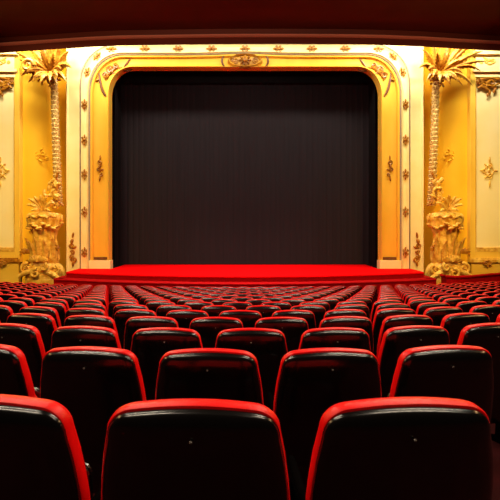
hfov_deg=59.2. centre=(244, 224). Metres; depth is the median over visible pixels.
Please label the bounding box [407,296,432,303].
seat
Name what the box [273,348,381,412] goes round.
seat back
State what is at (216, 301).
seat
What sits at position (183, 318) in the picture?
seat
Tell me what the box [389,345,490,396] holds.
seat back
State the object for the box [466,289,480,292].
seat
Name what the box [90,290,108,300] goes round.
seat
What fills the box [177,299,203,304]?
seat
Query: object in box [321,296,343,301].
seat
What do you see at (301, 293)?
seat
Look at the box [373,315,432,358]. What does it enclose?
seat
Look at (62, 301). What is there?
seat
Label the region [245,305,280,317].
seat
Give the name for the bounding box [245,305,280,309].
seat back
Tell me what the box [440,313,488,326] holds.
cushion
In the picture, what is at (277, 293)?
seat
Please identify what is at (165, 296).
seat
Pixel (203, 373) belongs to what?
seat
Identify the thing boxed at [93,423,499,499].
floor
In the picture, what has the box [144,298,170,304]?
seat
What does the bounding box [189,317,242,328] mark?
seat back
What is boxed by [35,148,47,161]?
ornament
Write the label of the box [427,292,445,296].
seat
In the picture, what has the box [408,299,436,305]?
cushion
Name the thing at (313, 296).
seat
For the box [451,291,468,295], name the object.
seat
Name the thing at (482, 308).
cushion
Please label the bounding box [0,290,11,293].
seat
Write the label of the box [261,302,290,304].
cushion
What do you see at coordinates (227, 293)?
seat
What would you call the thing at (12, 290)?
seat
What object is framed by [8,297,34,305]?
seat
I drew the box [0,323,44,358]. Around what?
seat back
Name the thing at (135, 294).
seat
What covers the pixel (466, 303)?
cushion
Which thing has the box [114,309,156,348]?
seat
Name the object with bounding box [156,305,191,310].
cushion
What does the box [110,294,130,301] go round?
seat
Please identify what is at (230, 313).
seat back
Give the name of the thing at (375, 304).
seat
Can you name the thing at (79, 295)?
seat
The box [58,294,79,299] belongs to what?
seat
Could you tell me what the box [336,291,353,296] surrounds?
seat
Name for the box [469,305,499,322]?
seat
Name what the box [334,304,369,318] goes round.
seat
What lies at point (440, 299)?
seat
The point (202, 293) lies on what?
seat
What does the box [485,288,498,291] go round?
seat
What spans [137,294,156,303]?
seat
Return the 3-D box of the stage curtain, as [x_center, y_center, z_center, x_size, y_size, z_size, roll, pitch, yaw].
[0.000,-2.788,20.850,12.600,9.305,0.100,0,0,0]
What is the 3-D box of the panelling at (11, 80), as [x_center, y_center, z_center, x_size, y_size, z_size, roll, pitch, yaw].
[-11.562,-2.851,19.230,3.632,14.914,0.540,0,0,0]
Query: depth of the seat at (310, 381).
2.01 m
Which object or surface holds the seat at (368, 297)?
on the floor
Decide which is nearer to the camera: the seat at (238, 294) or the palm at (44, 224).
the seat at (238, 294)
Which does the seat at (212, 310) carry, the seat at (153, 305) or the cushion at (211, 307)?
the cushion at (211, 307)
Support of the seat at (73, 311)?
on the floor
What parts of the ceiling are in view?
moulding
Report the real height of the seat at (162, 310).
0.980 m
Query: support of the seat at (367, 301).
on the floor
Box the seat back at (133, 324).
[124,316,178,333]
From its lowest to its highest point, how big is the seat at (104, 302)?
0.980 m
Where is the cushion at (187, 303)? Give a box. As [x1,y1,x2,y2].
[184,302,213,304]
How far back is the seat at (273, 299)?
8.10 m
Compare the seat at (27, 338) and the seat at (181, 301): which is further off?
the seat at (181, 301)
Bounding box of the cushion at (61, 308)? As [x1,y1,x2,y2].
[35,302,66,312]
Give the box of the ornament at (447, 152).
[442,148,454,161]
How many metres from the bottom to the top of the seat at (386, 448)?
0.980 m
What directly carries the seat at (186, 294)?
on the floor
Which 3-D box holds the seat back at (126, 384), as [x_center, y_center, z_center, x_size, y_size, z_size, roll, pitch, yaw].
[-0.723,0.814,2.106,0.512,0.490,0.149,0,0,5]
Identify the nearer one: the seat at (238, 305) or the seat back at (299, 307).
the seat back at (299, 307)
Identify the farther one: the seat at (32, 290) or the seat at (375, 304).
the seat at (32, 290)
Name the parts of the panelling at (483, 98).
dado rail, foot moulding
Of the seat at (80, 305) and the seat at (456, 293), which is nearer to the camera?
the seat at (80, 305)
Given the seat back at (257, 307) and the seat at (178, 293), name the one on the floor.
the seat at (178, 293)
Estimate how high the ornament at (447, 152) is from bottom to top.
0.626 m
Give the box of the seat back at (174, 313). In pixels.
[166,310,208,316]
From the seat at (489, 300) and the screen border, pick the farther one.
the screen border
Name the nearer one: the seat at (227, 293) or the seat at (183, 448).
the seat at (183, 448)
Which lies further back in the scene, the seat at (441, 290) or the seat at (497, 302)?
the seat at (441, 290)
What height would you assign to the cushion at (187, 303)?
0.490 m
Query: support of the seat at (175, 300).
on the floor
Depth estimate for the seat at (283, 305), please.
6.36 m
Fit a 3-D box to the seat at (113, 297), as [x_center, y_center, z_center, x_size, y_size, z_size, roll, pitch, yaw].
[-2.275,1.819,8.442,0.512,0.980,0.460,0,0,7]
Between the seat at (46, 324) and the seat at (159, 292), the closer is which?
the seat at (46, 324)
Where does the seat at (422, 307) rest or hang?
on the floor
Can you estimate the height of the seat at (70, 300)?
0.980 m
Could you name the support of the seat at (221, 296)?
on the floor
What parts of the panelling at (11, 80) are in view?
foot moulding, dado rail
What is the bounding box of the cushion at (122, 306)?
[114,304,148,309]
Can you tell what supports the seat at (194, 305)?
on the floor
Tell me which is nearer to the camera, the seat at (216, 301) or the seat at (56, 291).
the seat at (216, 301)
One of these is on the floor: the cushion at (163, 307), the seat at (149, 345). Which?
the seat at (149, 345)
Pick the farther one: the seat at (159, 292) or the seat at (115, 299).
the seat at (159, 292)
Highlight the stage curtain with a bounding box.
[112,83,377,263]
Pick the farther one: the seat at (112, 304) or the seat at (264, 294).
the seat at (264, 294)
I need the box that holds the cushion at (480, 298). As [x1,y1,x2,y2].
[474,297,499,300]
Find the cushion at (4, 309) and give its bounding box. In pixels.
[0,305,13,313]
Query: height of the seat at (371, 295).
0.980 m
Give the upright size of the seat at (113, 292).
0.980 m
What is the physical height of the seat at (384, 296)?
0.980 m
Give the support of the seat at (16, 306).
on the floor
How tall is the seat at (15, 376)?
0.980 m
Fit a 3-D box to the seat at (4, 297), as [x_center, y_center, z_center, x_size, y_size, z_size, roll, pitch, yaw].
[-4.182,1.713,7.944,0.512,0.980,0.460,0,0,14]
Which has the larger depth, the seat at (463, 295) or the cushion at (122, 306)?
the seat at (463, 295)
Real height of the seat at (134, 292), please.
0.980 m
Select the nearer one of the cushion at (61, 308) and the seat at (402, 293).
the cushion at (61, 308)
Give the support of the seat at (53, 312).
on the floor
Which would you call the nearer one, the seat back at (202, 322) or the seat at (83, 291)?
the seat back at (202, 322)
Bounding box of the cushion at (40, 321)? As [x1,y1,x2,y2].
[8,313,56,329]
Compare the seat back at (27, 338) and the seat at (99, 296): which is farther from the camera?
the seat at (99, 296)
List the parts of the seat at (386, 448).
frame, armrest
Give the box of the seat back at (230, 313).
[219,310,261,316]
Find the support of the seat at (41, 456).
on the floor
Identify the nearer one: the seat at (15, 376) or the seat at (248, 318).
the seat at (15, 376)
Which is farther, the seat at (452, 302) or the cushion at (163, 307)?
the seat at (452, 302)
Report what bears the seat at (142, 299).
on the floor
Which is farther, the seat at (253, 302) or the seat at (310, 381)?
the seat at (253, 302)
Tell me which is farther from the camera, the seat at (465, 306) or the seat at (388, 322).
the seat at (465, 306)
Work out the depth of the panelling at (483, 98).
19.27 m
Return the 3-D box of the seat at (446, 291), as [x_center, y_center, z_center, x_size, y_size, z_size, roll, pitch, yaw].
[4.915,2.025,10.611,0.512,0.980,0.460,0,0,-13]
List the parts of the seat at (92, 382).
kick panel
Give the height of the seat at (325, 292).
0.980 m
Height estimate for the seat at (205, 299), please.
0.980 m
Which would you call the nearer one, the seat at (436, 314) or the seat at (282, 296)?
the seat at (436, 314)
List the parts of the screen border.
masking leg, masking leg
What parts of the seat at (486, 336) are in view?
kick panel, frame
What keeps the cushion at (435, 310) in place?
on the seat at (436, 314)
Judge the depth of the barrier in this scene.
17.64 m
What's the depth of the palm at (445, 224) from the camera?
18.57 m
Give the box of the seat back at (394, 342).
[378,325,448,368]
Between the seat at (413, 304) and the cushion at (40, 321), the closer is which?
the cushion at (40, 321)
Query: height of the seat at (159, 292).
0.980 m
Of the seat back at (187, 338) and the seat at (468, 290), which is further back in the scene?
the seat at (468, 290)
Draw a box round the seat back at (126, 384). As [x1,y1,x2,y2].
[42,346,145,400]
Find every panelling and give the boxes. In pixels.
[0,52,22,282]
[467,49,499,274]
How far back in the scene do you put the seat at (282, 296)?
8.99 m
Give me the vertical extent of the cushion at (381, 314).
0.490 m
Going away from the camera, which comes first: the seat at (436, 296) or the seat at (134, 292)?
the seat at (436, 296)
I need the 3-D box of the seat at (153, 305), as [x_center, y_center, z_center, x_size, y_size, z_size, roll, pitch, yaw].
[-1.220,1.605,6.605,0.512,0.980,0.460,0,0,4]
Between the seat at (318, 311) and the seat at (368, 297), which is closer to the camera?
the seat at (318, 311)
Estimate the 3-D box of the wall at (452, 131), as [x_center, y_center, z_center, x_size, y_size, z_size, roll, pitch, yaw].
[8.661,-2.881,19.913,2.524,12.223,0.395,0,0,38]
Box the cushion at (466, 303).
[456,301,486,306]
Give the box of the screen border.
[115,71,374,266]
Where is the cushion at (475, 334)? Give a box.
[457,323,499,344]
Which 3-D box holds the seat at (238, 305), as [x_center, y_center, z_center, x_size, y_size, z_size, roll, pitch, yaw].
[-0.111,1.605,6.559,0.512,0.980,0.460,0,0,0]
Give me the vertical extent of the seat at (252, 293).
0.980 m
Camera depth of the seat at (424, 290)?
11.18 m
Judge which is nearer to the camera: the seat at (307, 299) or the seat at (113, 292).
the seat at (307, 299)
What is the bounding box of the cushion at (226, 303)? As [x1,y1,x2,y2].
[222,302,252,305]
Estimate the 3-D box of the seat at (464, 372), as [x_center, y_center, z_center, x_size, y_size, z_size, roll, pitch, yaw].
[0.932,1.060,2.246,0.512,0.980,0.460,0,0,-6]
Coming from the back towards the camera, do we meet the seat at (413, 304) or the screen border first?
the screen border
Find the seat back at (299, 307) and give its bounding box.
[290,305,325,309]
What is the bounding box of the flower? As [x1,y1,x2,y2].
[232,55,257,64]
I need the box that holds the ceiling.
[0,0,499,52]
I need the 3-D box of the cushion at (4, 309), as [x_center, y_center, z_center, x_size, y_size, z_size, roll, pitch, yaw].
[-2.821,1.142,5.006,0.512,0.490,0.149,0,0,13]
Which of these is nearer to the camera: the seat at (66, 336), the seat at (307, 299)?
the seat at (66, 336)
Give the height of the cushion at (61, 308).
0.490 m
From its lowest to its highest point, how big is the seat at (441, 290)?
0.980 m
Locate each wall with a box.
[22,49,65,282]
[424,47,467,274]
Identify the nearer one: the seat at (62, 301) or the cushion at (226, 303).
the cushion at (226, 303)
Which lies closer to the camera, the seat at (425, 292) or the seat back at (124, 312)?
the seat back at (124, 312)
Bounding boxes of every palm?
[16,49,71,284]
[419,47,485,284]
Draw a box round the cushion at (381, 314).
[372,308,415,328]
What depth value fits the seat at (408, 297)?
8.38 m
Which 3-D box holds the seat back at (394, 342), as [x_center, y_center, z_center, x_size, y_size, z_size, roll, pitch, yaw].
[1.152,0.923,3.015,0.512,0.490,0.149,0,0,-7]
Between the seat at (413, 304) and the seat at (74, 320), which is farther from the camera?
the seat at (413, 304)
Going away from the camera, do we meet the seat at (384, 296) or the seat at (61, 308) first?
the seat at (61, 308)
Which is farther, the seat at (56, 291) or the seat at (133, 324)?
the seat at (56, 291)
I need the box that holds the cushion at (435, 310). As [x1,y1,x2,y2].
[423,307,461,314]
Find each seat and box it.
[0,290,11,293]
[0,294,16,300]
[0,300,27,313]
[0,305,13,322]
[0,323,44,388]
[0,344,39,397]
[0,394,100,499]
[5,289,20,291]
[6,313,56,352]
[8,292,26,296]
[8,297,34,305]
[17,291,34,294]
[19,306,61,327]
[22,295,45,302]
[25,289,40,292]
[32,293,52,298]
[33,288,45,291]
[33,302,66,326]
[40,292,57,296]
[40,299,68,309]
[40,346,145,493]
[45,290,62,294]
[51,296,75,308]
[51,326,121,348]
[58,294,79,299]
[63,292,81,299]
[64,315,117,333]
[65,308,106,318]
[66,291,84,297]
[70,290,86,295]
[72,303,107,315]
[73,300,102,304]
[81,297,107,311]
[84,295,108,306]
[87,293,108,305]
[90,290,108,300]
[101,398,289,499]
[108,300,138,318]
[110,292,128,300]
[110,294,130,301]
[111,296,134,300]
[112,298,138,303]
[113,304,148,319]
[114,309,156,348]
[124,316,178,350]
[131,327,202,399]
[132,291,148,296]
[134,292,151,298]
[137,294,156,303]
[139,296,163,304]
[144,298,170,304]
[145,301,175,312]
[150,290,166,294]
[154,291,170,295]
[155,348,263,404]
[156,305,191,316]
[158,293,176,296]
[163,295,184,299]
[166,310,208,328]
[170,296,192,304]
[171,290,186,293]
[177,292,192,294]
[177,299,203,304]
[183,293,201,296]
[184,302,213,309]
[189,317,242,347]
[191,295,211,298]
[200,292,215,294]
[200,297,222,301]
[201,305,235,316]
[208,293,226,296]
[211,299,237,304]
[215,328,287,406]
[218,295,238,298]
[219,310,261,327]
[222,302,252,309]
[223,292,238,294]
[231,297,252,301]
[233,293,251,296]
[245,299,271,305]
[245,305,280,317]
[246,295,265,298]
[247,292,262,294]
[255,317,308,351]
[258,293,276,296]
[261,297,283,301]
[261,302,290,309]
[267,348,381,497]
[270,292,285,294]
[272,310,315,328]
[273,295,293,298]
[279,299,305,306]
[283,293,300,296]
[288,397,492,499]
[290,305,325,327]
[291,297,313,301]
[292,292,308,294]
[298,327,370,351]
[299,301,329,311]
[300,295,320,299]
[308,293,326,297]
[313,298,338,309]
[314,291,331,295]
[319,316,373,352]
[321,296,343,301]
[323,309,365,318]
[328,294,347,300]
[333,293,350,298]
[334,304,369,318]
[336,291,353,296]
[336,301,366,305]
[346,298,371,314]
[350,296,372,305]
[353,294,373,302]
[356,292,374,301]
[370,300,402,323]
[372,308,415,350]
[373,303,410,319]
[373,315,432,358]
[377,293,398,299]
[377,295,400,300]
[378,297,403,303]
[378,325,449,397]
[388,345,493,421]
[401,291,418,297]
[402,293,421,301]
[404,294,427,303]
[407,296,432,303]
[408,299,436,311]
[416,302,449,314]
[420,289,434,293]
[423,290,440,294]
[423,307,462,325]
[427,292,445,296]
[432,293,452,300]
[437,295,461,301]
[440,288,454,291]
[440,313,489,344]
[443,298,469,306]
[445,290,460,293]
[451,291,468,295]
[456,301,486,312]
[457,323,499,443]
[458,292,476,297]
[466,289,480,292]
[467,294,488,300]
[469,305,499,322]
[473,290,489,293]
[474,297,499,304]
[483,291,499,296]
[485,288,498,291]
[492,300,499,304]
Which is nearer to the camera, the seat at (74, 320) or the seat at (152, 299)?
the seat at (74, 320)
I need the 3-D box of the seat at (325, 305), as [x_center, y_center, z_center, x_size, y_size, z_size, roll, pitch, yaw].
[0.999,1.605,6.590,0.512,0.980,0.460,0,0,-4]
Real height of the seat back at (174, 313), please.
0.490 m
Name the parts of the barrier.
padded rail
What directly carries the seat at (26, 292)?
on the floor
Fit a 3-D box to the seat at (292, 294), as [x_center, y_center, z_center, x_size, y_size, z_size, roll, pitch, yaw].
[1.058,2.025,10.076,0.512,0.980,0.460,0,0,-3]
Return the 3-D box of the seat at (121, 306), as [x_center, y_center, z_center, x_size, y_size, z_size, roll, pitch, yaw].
[-1.434,1.496,5.757,0.512,0.980,0.460,0,0,6]
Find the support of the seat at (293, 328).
on the floor
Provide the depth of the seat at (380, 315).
4.71 m
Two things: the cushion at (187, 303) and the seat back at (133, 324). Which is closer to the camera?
the seat back at (133, 324)
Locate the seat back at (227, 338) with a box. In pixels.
[215,328,287,352]
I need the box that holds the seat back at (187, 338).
[131,327,202,347]
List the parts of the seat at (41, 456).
armrest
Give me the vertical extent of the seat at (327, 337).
0.980 m
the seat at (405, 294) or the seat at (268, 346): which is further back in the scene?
the seat at (405, 294)
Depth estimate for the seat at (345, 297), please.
9.07 m
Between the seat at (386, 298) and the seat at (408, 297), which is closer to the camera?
the seat at (386, 298)
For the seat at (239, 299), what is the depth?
8.10 m
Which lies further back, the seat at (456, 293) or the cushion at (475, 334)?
the seat at (456, 293)
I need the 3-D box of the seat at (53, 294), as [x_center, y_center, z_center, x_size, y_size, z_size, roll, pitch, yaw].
[-4.200,1.923,9.616,0.512,0.980,0.460,0,0,12]
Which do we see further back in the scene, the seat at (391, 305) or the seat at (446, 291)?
the seat at (446, 291)
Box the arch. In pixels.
[66,44,423,271]
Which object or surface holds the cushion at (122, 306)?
on the seat at (121, 306)
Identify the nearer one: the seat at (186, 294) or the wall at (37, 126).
the seat at (186, 294)
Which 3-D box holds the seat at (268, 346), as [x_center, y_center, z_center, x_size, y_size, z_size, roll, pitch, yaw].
[0.039,1.169,3.066,0.512,0.980,0.460,0,0,0]
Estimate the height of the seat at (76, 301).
0.980 m
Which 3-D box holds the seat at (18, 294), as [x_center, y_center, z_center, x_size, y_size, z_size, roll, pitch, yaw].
[-4.462,1.819,8.841,0.512,0.980,0.460,0,0,14]
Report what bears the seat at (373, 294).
on the floor
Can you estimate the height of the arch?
11.054 m
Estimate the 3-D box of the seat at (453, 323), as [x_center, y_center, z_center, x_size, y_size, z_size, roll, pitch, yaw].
[1.957,1.278,4.110,0.512,0.980,0.460,0,0,-10]
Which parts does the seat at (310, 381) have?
armrest, kick panel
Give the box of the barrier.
[440,273,499,283]
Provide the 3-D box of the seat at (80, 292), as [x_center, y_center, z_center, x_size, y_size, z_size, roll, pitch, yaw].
[-3.933,2.025,10.408,0.512,0.980,0.460,0,0,10]
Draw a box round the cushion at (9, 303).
[0,300,27,306]
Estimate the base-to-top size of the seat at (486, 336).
0.980 m
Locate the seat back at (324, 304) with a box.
[299,301,329,306]
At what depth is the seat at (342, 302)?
6.44 m
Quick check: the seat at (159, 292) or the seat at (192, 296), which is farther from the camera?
the seat at (159, 292)
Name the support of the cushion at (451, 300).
on the seat at (452, 302)
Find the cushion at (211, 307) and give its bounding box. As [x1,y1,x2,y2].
[201,305,235,309]
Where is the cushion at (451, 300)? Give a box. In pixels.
[443,298,469,302]
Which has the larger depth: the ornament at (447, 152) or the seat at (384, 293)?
the ornament at (447, 152)
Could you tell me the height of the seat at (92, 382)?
0.980 m
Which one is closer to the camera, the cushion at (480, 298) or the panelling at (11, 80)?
the cushion at (480, 298)
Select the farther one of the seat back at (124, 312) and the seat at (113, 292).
the seat at (113, 292)
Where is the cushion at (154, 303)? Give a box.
[145,301,175,305]
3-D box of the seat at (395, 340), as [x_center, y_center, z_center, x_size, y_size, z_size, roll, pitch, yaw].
[1.138,1.169,3.132,0.512,0.980,0.460,0,0,-7]
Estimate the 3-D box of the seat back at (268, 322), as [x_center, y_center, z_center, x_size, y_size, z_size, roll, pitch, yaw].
[0.313,1.033,3.826,0.512,0.490,0.149,0,0,-2]
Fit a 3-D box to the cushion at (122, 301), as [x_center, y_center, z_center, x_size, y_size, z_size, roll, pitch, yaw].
[-1.786,1.360,6.541,0.512,0.490,0.149,0,0,6]
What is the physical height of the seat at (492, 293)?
0.980 m
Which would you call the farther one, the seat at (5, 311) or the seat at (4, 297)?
the seat at (4, 297)
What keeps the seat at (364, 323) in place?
on the floor
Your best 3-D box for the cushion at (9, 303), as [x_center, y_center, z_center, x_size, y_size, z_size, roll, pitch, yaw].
[-3.100,1.251,5.904,0.512,0.490,0.149,0,0,12]
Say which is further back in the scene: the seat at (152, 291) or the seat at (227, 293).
the seat at (152, 291)
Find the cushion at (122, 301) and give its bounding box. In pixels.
[109,300,138,304]
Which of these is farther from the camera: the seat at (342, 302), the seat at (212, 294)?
the seat at (212, 294)
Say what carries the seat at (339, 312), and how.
on the floor
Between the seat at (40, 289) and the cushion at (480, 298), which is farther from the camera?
the seat at (40, 289)
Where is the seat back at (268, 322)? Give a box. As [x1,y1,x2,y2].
[255,317,308,328]
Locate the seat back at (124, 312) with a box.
[115,309,156,315]
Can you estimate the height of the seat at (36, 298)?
0.980 m
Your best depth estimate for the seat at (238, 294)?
9.85 m
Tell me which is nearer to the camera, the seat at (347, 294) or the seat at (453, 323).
the seat at (453, 323)
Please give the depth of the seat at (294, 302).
7.24 m
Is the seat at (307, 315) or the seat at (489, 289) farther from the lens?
the seat at (489, 289)
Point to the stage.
(154, 275)
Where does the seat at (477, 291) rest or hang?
on the floor
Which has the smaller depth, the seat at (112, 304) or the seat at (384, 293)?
the seat at (112, 304)
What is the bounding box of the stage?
[53,264,436,293]
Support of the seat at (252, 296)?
on the floor
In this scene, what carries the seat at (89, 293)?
on the floor
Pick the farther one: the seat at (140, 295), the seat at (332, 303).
the seat at (140, 295)
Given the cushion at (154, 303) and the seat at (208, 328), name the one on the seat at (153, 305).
the cushion at (154, 303)
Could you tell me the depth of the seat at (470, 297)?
7.70 m
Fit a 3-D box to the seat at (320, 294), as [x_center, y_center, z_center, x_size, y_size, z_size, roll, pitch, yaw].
[1.614,2.025,10.110,0.512,0.980,0.460,0,0,-4]
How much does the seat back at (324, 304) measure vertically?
0.490 m
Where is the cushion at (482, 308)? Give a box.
[469,305,499,312]
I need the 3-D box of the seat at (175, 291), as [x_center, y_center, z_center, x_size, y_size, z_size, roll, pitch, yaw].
[-1.727,2.225,11.856,0.512,0.980,0.460,0,0,4]
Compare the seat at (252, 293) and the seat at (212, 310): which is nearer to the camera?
the seat at (212, 310)
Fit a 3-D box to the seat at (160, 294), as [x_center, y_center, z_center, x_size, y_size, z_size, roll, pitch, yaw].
[-1.725,2.025,10.119,0.512,0.980,0.460,0,0,5]
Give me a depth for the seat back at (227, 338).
2.86 m
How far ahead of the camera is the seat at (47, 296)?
8.50 m
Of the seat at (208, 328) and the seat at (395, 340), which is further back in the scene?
the seat at (208, 328)

